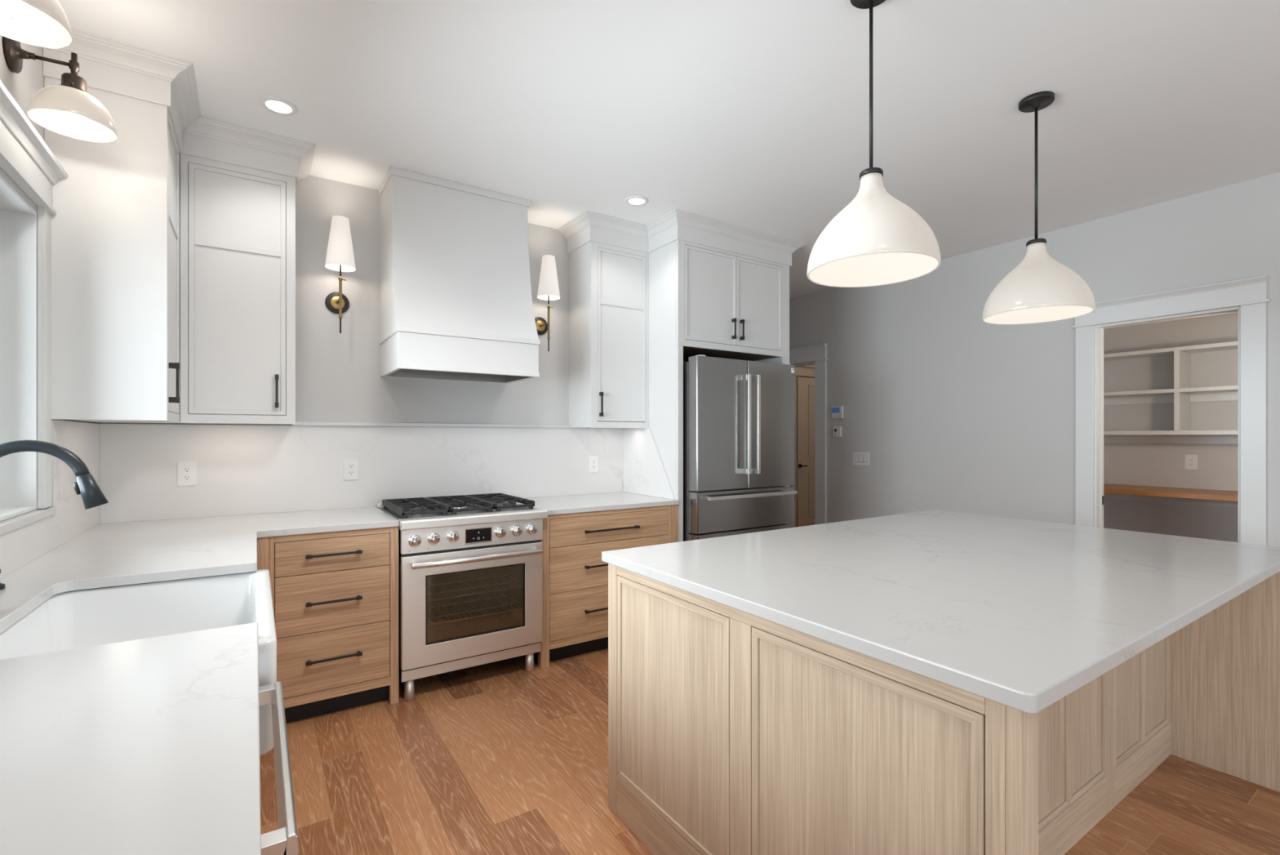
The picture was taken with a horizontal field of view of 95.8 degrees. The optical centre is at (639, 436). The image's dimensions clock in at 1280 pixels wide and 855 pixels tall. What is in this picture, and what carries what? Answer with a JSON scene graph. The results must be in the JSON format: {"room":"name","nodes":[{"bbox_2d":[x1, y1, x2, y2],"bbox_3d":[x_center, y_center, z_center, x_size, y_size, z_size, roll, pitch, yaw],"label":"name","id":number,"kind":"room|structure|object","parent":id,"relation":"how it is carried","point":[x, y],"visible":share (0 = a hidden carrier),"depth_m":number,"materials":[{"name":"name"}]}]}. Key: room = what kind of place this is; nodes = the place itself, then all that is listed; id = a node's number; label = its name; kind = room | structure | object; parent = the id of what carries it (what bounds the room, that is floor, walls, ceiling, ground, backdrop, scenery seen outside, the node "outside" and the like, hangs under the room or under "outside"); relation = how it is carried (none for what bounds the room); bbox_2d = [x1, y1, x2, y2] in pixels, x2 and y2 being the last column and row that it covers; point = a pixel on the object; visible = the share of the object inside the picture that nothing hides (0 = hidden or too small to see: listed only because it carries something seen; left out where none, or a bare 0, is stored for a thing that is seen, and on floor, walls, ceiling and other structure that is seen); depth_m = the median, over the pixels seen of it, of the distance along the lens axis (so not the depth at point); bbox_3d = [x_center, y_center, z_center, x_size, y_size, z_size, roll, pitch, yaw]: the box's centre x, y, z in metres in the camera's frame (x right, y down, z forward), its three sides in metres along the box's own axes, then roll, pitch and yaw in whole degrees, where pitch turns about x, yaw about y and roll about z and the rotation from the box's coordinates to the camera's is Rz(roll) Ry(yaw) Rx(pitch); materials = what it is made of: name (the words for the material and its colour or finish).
{"room":"kitchen","nodes":[
{"label":"kitchen","id":0,"kind":"room"},
{"bbox_2d":[0,35,93,509],"bbox_3d":[-0.474,-0.075,-0.599,0.160,2.813,8.000,0,0,-34],"label":"wall","id":1,"kind":"structure","parent":0,"point":[22,86],"depth_m":1.97,"materials":[{"name":"paint"}]},
{"bbox_2d":[0,174,36,520],"bbox_3d":[-1.685,-0.269,1.222,0.160,1.053,1.891,0,0,-34],"label":"window","id":2,"kind":"structure","parent":1,"relation":"in","point":[18,219],"depth_m":2.02,"materials":[{"name":"paint"}]},
{"bbox_2d":[0,506,56,534],"bbox_3d":[-1.665,0.273,1.229,0.181,0.029,2.083,0,0,-34],"label":"trim","id":3,"kind":"structure","parent":1,"relation":"attached to","point":[7,525],"depth_m":1.86,"materials":[{"name":"stone"}]},
{"bbox_2d":[0,80,68,508],"bbox_3d":[-1.592,-0.359,1.288,0.066,1.231,2.110,0,0,-34],"label":"trim","id":4,"kind":"structure","parent":1,"relation":"attached to","point":[25,157],"depth_m":2.06,"materials":[{"name":"paint"}]},
{"bbox_2d":[0,0,72,48],"bbox_3d":[-1.554,-1.150,1.403,0.256,0.256,0.215,0,0,-34],"label":"wall sconce","id":5,"kind":"object","parent":1,"relation":"attached to","point":[39,23],"visible":1,"depth_m":1.44,"materials":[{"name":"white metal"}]},
{"bbox_2d":[0,419,99,578],"bbox_3d":[-1.610,0.177,1.275,0.021,0.480,3.619,0,0,-34],"label":"backsplash","id":6,"kind":"structure","parent":1,"relation":"attached to","point":[19,547],"depth_m":2.23,"materials":[{"name":"stone"}]},
{"bbox_2d":[2,35,118,142],"bbox_3d":[-1.880,-1.150,1.893,0.256,0.256,0.215,0,0,-34],"label":"wall sconce","id":7,"kind":"object","parent":1,"relation":"attached to","point":[67,108],"visible":1,"depth_m":1.86,"materials":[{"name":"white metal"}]},
{"bbox_2d":[61,52,87,93],"bbox_3d":[-1.863,-1.194,1.904,0.092,0.134,0.092,0,0,-34],"label":"socket","id":8,"kind":"object","parent":7,"relation":"attached to","point":[79,83],"depth_m":1.89,"materials":[{"name":"brown metal"}]},
{"bbox_2d":[43,28,200,422],"bbox_3d":[-2.196,-0.773,2.532,0.436,1.416,0.871,0,0,-34],"label":"upper cabinet","id":9,"kind":"object","parent":1,"relation":"attached to","point":[116,224],"visible":0.96,"depth_m":2.23,"materials":[{"name":"paint"}]},
{"bbox_2d":[93,175,684,506],"bbox_3d":[-1.006,-0.075,3.923,4.280,2.813,0.120,0,0,-34],"label":"wall","id":10,"kind":"structure","parent":0,"point":[338,378],"depth_m":3.44,"materials":[{"name":"paint"}]},
{"bbox_2d":[180,115,315,424],"bbox_3d":[-1.984,-0.773,2.948,0.548,1.416,0.419,0,0,-34],"label":"upper cabinet","id":11,"kind":"object","parent":10,"relation":"attached to","point":[238,184],"visible":0.98,"depth_m":2.82,"materials":[{"name":"paint"}]},
{"bbox_2d":[324,215,355,333],"bbox_3d":[-1.694,-0.903,3.264,0.155,0.644,0.215,0,0,-34],"label":"wall sconce","id":12,"kind":"object","parent":10,"relation":"attached to","point":[340,257],"visible":1,"depth_m":3.21,"materials":[{"name":"white fabric"}]},
{"bbox_2d":[99,423,623,523],"bbox_3d":[-1.360,0.179,3.606,2.976,0.485,0.015,0,0,-34],"label":"backsplash","id":13,"kind":"structure","parent":10,"relation":"attached to","point":[242,469],"depth_m":3.31,"materials":[{"name":"stone"}]},
{"bbox_2d":[177,461,196,485],"bbox_3d":[-2.316,0.188,2.957,0.079,0.124,0.007,0,0,-34],"label":"outlet","id":14,"kind":"object","parent":13,"relation":"attached to","point":[186,470],"visible":1,"depth_m":2.95,"materials":[{"name":"white plastic"}]},
{"bbox_2d":[183,466,190,472],"bbox_3d":[-2.315,0.169,2.955,0.029,0.029,0.002,0,0,-34],"label":"receptacle","id":15,"kind":"object","parent":14,"relation":"attached to","point":[186,469],"depth_m":2.95,"materials":[{"name":"white plastic"}]},
{"bbox_2d":[183,474,190,479],"bbox_3d":[-2.315,0.208,2.955,0.029,0.029,0.002,0,0,-34],"label":"receptacle","id":16,"kind":"object","parent":14,"relation":"attached to","point":[186,477],"depth_m":2.95,"materials":[{"name":"white plastic"}]},
{"bbox_2d":[343,458,358,479],"bbox_3d":[-1.686,0.191,3.375,0.079,0.124,0.007,0,0,-34],"label":"outlet","id":17,"kind":"object","parent":13,"relation":"attached to","point":[350,465],"visible":1,"depth_m":3.37,"materials":[{"name":"white plastic"}]},
{"bbox_2d":[348,463,354,468],"bbox_3d":[-1.685,0.171,3.373,0.029,0.029,0.002,0,0,-34],"label":"receptacle","id":18,"kind":"object","parent":17,"relation":"attached to","point":[350,465],"depth_m":3.37,"materials":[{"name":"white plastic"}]},
{"bbox_2d":[348,470,354,475],"bbox_3d":[-1.685,0.210,3.373,0.029,0.029,0.002,0,0,-34],"label":"receptacle","id":19,"kind":"object","parent":17,"relation":"attached to","point":[350,472],"depth_m":3.37,"materials":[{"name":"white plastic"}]},
{"bbox_2d":[292,421,570,427],"bbox_3d":[-1.219,-0.074,3.688,1.713,0.022,0.033,0,0,-34],"label":"ledge","id":20,"kind":"object","parent":13,"relation":"on","point":[297,423],"visible":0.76,"depth_m":3.60,"materials":[{"name":"stone"}]},
{"bbox_2d":[588,455,598,472],"bbox_3d":[-0.341,0.204,4.269,0.079,0.124,0.007,0,0,-34],"label":"outlet","id":21,"kind":"object","parent":13,"relation":"attached to","point":[593,460],"visible":1,"depth_m":4.27,"materials":[{"name":"white plastic"}]},
{"bbox_2d":[377,166,540,383],"bbox_3d":[-1.084,-0.921,3.477,0.817,1.120,0.534,0,0,-34],"label":"range hood","id":22,"kind":"object","parent":10,"relation":"attached to","point":[456,299],"visible":1,"depth_m":3.33,"materials":[{"name":"paint"}]},
{"bbox_2d":[534,254,559,351],"bbox_3d":[-0.640,-0.903,3.959,0.155,0.644,0.225,0,0,-34],"label":"wall sconce","id":23,"kind":"object","parent":10,"relation":"attached to","point":[548,289],"visible":0.98,"depth_m":3.89,"materials":[{"name":"white fabric"}]},
{"bbox_2d":[558,210,648,428],"bbox_3d":[-0.238,-0.771,4.109,0.555,1.420,0.419,0,0,-34],"label":"upper cabinet","id":24,"kind":"object","parent":10,"relation":"attached to","point":[608,255],"visible":0.99,"depth_m":4.02,"materials":[{"name":"paint"}]},
{"bbox_2d":[57,0,1279,298],"bbox_3d":[1.926,-1.532,2.438,7.600,0.100,10.800,0,0,-34],"label":"ceiling","id":25,"kind":"structure","parent":0,"point":[753,114],"depth_m":2.53,"materials":[{"name":"paint"}]},
{"bbox_2d":[258,96,297,115],"bbox_3d":[-1.617,-1.479,2.590,0.148,0.006,0.148,0,0,-34],"label":"recessed light","id":26,"kind":"object","parent":25,"relation":"in","point":[277,105],"visible":1,"depth_m":2.58,"materials":[{"name":"white plastic"}]},
{"bbox_2d":[624,195,648,205],"bbox_3d":[-0.023,-1.479,3.628,0.148,0.006,0.148,0,0,-34],"label":"recessed light","id":27,"kind":"object","parent":25,"relation":"in","point":[632,200],"visible":1,"depth_m":3.62,"materials":[{"name":"white plastic"}]},
{"bbox_2d":[807,0,940,287],"bbox_3d":[0.764,-1.013,1.912,0.408,0.935,0.408,0,0,-34],"label":"pendant lamp","id":28,"kind":"object","parent":25,"relation":"hanging from","point":[877,239],"visible":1,"depth_m":1.81,"materials":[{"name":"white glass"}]},
{"bbox_2d":[982,90,1095,324],"bbox_3d":[1.742,-1.006,2.543,0.408,0.949,0.408,0,0,-34],"label":"pendant lamp","id":29,"kind":"object","parent":25,"relation":"hanging from","point":[1040,288],"visible":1,"depth_m":2.46,"materials":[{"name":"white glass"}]},
{"bbox_2d":[259,648,1279,854],"bbox_3d":[1.926,1.381,2.438,7.600,0.100,10.800,0,0,-34],"label":"floor","id":30,"kind":"structure","parent":0,"point":[500,757],"depth_m":2.21,"materials":[{"name":"brown wood"}]},
{"bbox_2d":[257,536,270,573],"bbox_3d":[-1.946,0.889,2.393,0.698,0.884,1.383,0,0,-34],"label":"base cabinet","id":31,"kind":"object","parent":30,"relation":"on","point":[263,543],"visible":0.04,"depth_m":2.58,"materials":[{"name":"brown wood"}]},
{"bbox_2d":[0,506,399,854],"bbox_3d":[-1.100,0.432,1.614,1.242,0.030,3.618,0,0,-34],"label":"countertop","id":32,"kind":"structure","parent":31,"relation":"on","point":[150,745],"depth_m":0.86,"materials":[{"name":"stone"}]},
{"bbox_2d":[0,568,4,589],"bbox_3d":[-1.751,0.389,1.560,0.042,0.055,0.083,0,0,-34],"label":"soap dispenser","id":33,"kind":"object","parent":32,"relation":"on","point":[2,584],"visible":1,"depth_m":1.58,"materials":[{"name":"metal"}]},
{"bbox_2d":[0,440,108,509],"bbox_3d":[-1.414,0.212,1.336,0.266,0.409,0.130,0,0,-34],"label":"faucet","id":34,"kind":"object","parent":32,"relation":"on","point":[86,485],"visible":1,"depth_m":1.40,"materials":[{"name":"metal"}]},
{"bbox_2d":[0,568,276,756],"bbox_3d":[-1.276,0.580,1.477,0.568,0.256,0.839,0,0,-34],"label":"farmhouse sink","id":35,"kind":"object","parent":32,"relation":"in","point":[88,617],"visible":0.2,"depth_m":1.73,"materials":[{"name":"ceramic"}]},
{"bbox_2d":[258,680,299,854],"bbox_3d":[-0.894,0.895,0.833,0.666,0.872,0.600,0,0,-34],"label":"dishwasher","id":36,"kind":"object","parent":30,"relation":"on","point":[284,840],"visible":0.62,"depth_m":0.89,"materials":[{"name":"metal"}]},
{"bbox_2d":[270,526,399,723],"bbox_3d":[-1.613,0.889,3.015,0.543,0.884,0.716,0,0,-34],"label":"base cabinet","id":37,"kind":"object","parent":30,"relation":"on","point":[335,594],"visible":0.96,"depth_m":2.74,"materials":[{"name":"brown wood"}]},
{"bbox_2d":[376,493,547,700],"bbox_3d":[-1.034,0.850,3.342,0.782,0.963,0.773,0,0,-34],"label":"range","id":38,"kind":"object","parent":30,"relation":"on","point":[470,566],"visible":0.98,"depth_m":3.14,"materials":[{"name":"metal"}]},
{"bbox_2d":[377,501,537,519],"bbox_3d":[-1.062,0.425,3.372,0.761,0.021,0.586,0,0,-34],"label":"cooktop","id":39,"kind":"object","parent":38,"relation":"in","point":[385,508],"depth_m":3.21,"materials":[{"name":"metal"}]},
{"bbox_2d":[400,541,542,671],"bbox_3d":[-0.952,0.881,3.205,0.753,0.565,0.454,0,0,-34],"label":"oven","id":40,"kind":"object","parent":38,"relation":"in","point":[458,604],"depth_m":3.19,"materials":[{"name":"metal"}]},
{"bbox_2d":[533,504,678,668],"bbox_3d":[-0.337,0.892,3.864,0.989,0.878,0.716,0,0,-34],"label":"base cabinet","id":41,"kind":"object","parent":30,"relation":"on","point":[575,575],"visible":0.58,"depth_m":3.48,"materials":[{"name":"brown wood"}]},
{"bbox_2d":[515,492,678,515],"bbox_3d":[-0.339,0.437,3.867,0.986,0.030,0.679,0,0,-34],"label":"countertop","id":42,"kind":"structure","parent":41,"relation":"on","point":[561,504],"depth_m":3.76,"materials":[{"name":"stone"}]},
{"bbox_2d":[626,208,805,542],"bbox_3d":[0.541,-0.075,4.419,1.254,2.812,0.765,0,0,-34],"label":"tall cabinet","id":43,"kind":"object","parent":30,"relation":"on","point":[717,288],"visible":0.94,"depth_m":4.06,"materials":[{"name":"paint"}]},
{"bbox_2d":[623,427,675,499],"bbox_3d":[0.055,0.179,4.154,0.014,0.484,0.639,0,0,-34],"label":"backsplash","id":44,"kind":"structure","parent":43,"relation":"attached to","point":[644,472],"depth_m":4.18,"materials":[{"name":"stone"}]},
{"bbox_2d":[683,354,797,541],"bbox_3d":[0.571,0.394,4.347,0.940,1.874,0.840,0,0,-34],"label":"refrigerator","id":45,"kind":"object","parent":30,"relation":"on","point":[739,415],"visible":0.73,"depth_m":3.98,"materials":[{"name":"metal"}]},
{"bbox_2d":[608,563,1279,854],"bbox_3d":[1.161,0.891,2.116,2.170,0.880,1.345,0,0,-34],"label":"kitchen island","id":46,"kind":"object","parent":30,"relation":"on","point":[731,731],"visible":0.51,"depth_m":1.61,"materials":[{"name":"brown wood"}]},
{"bbox_2d":[601,509,1279,713],"bbox_3d":[1.158,0.434,2.123,2.194,0.033,1.404,0,0,-34],"label":"island countertop","id":47,"kind":"structure","parent":46,"relation":"on","point":[1022,615],"depth_m":1.62,"materials":[{"name":"stone"}]},
{"bbox_2d":[789,172,1279,546],"bbox_3d":[3.434,-0.075,3.560,0.110,2.813,10.600,0,0,-34],"label":"wall","id":48,"kind":"structure","parent":0,"point":[953,410],"depth_m":4.51,"materials":[{"name":"paint"}]},
{"bbox_2d":[789,342,827,524],"bbox_3d":[1.610,0.199,6.259,0.160,2.265,1.074,0,0,-34],"label":"trim","id":49,"kind":"structure","parent":48,"relation":"attached to","point":[816,354],"depth_m":5.86,"materials":[{"name":"paint"}]},
{"bbox_2d":[831,405,843,418],"bbox_3d":[1.940,-0.241,5.685,0.025,0.120,0.128,0,0,-34],"label":"thermostat","id":50,"kind":"object","parent":48,"relation":"attached to","point":[837,411],"visible":1,"depth_m":5.67,"materials":[{"name":"white plastic"}]},
{"bbox_2d":[833,426,841,436],"bbox_3d":[1.940,-0.051,5.683,0.027,0.100,0.086,0,0,-34],"label":"timer","id":51,"kind":"object","parent":48,"relation":"attached to","point":[837,429],"visible":1,"depth_m":5.67,"materials":[{"name":"white plastic"}]},
{"bbox_2d":[853,451,869,465],"bbox_3d":[2.091,0.207,5.471,0.010,0.123,0.180,0,0,-34],"label":"light switch","id":52,"kind":"object","parent":48,"relation":"attached to","point":[859,458],"visible":1,"depth_m":5.46,"materials":[{"name":"white plastic"}]},
{"bbox_2d":[1099,328,1103,527],"bbox_3d":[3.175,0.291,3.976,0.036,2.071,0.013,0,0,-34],"label":"door","id":53,"kind":"structure","parent":48,"relation":"in","point":[1101,330],"depth_m":3.97,"materials":[{"name":"paint"}]},
{"bbox_2d":[1072,275,1270,545],"bbox_3d":[3.327,0.212,3.676,0.160,2.238,0.941,0,0,-34],"label":"trim","id":54,"kind":"structure","parent":48,"relation":"attached to","point":[1250,294],"depth_m":3.45,"materials":[{"name":"paint"}]},
{"bbox_2d":[1103,311,1237,542],"bbox_3d":[4.719,-0.075,4.595,0.100,2.813,2.100,0,0,-34],"label":"wall","id":55,"kind":"structure","parent":0,"point":[1154,464],"depth_m":4.88,"materials":[{"name":"paint"}]},
{"bbox_2d":[1103,341,1237,444],"bbox_3d":[4.524,-0.331,4.543,0.281,0.775,1.729,0,0,-34],"label":"pantry shelving","id":56,"kind":"object","parent":55,"relation":"attached to","point":[1182,394],"visible":0.68,"depth_m":4.71,"materials":[{"name":"paint"}]},
{"bbox_2d":[1103,483,1237,506],"bbox_3d":[4.002,0.488,4.196,1.534,0.126,1.729,0,0,-34],"label":"countertop","id":57,"kind":"structure","parent":55,"relation":"attached to","point":[1163,494],"depth_m":4.65,"materials":[{"name":"wood"}]},
{"bbox_2d":[1184,454,1197,469],"bbox_3d":[4.541,0.209,4.765,0.007,0.124,0.079,0,0,-34],"label":"outlet","id":58,"kind":"object","parent":55,"relation":"attached to","point":[1190,460],"visible":1,"depth_m":4.76,"materials":[{"name":"white plastic"}]},
{"bbox_3d":[2.162,-0.075,7.170,1.768,2.813,0.100,0,0,-34],"label":"wall","id":59,"kind":"structure","parent":0,"visible":0},
{"bbox_2d":[789,364,814,527],"bbox_3d":[2.207,0.231,7.109,1.120,2.200,0.050,0,0,-34],"label":"trim","id":60,"kind":"structure","parent":59,"relation":"attached to","point":[804,371],"depth_m":6.88,"materials":[{"name":"paint"}]},
{"bbox_2d":[796,376,814,526],"bbox_3d":[2.220,0.305,7.089,0.801,2.037,0.095,0,0,-34],"label":"door","id":61,"kind":"structure","parent":59,"relation":"in","point":[805,385],"depth_m":6.95,"materials":[{"name":"wood"}]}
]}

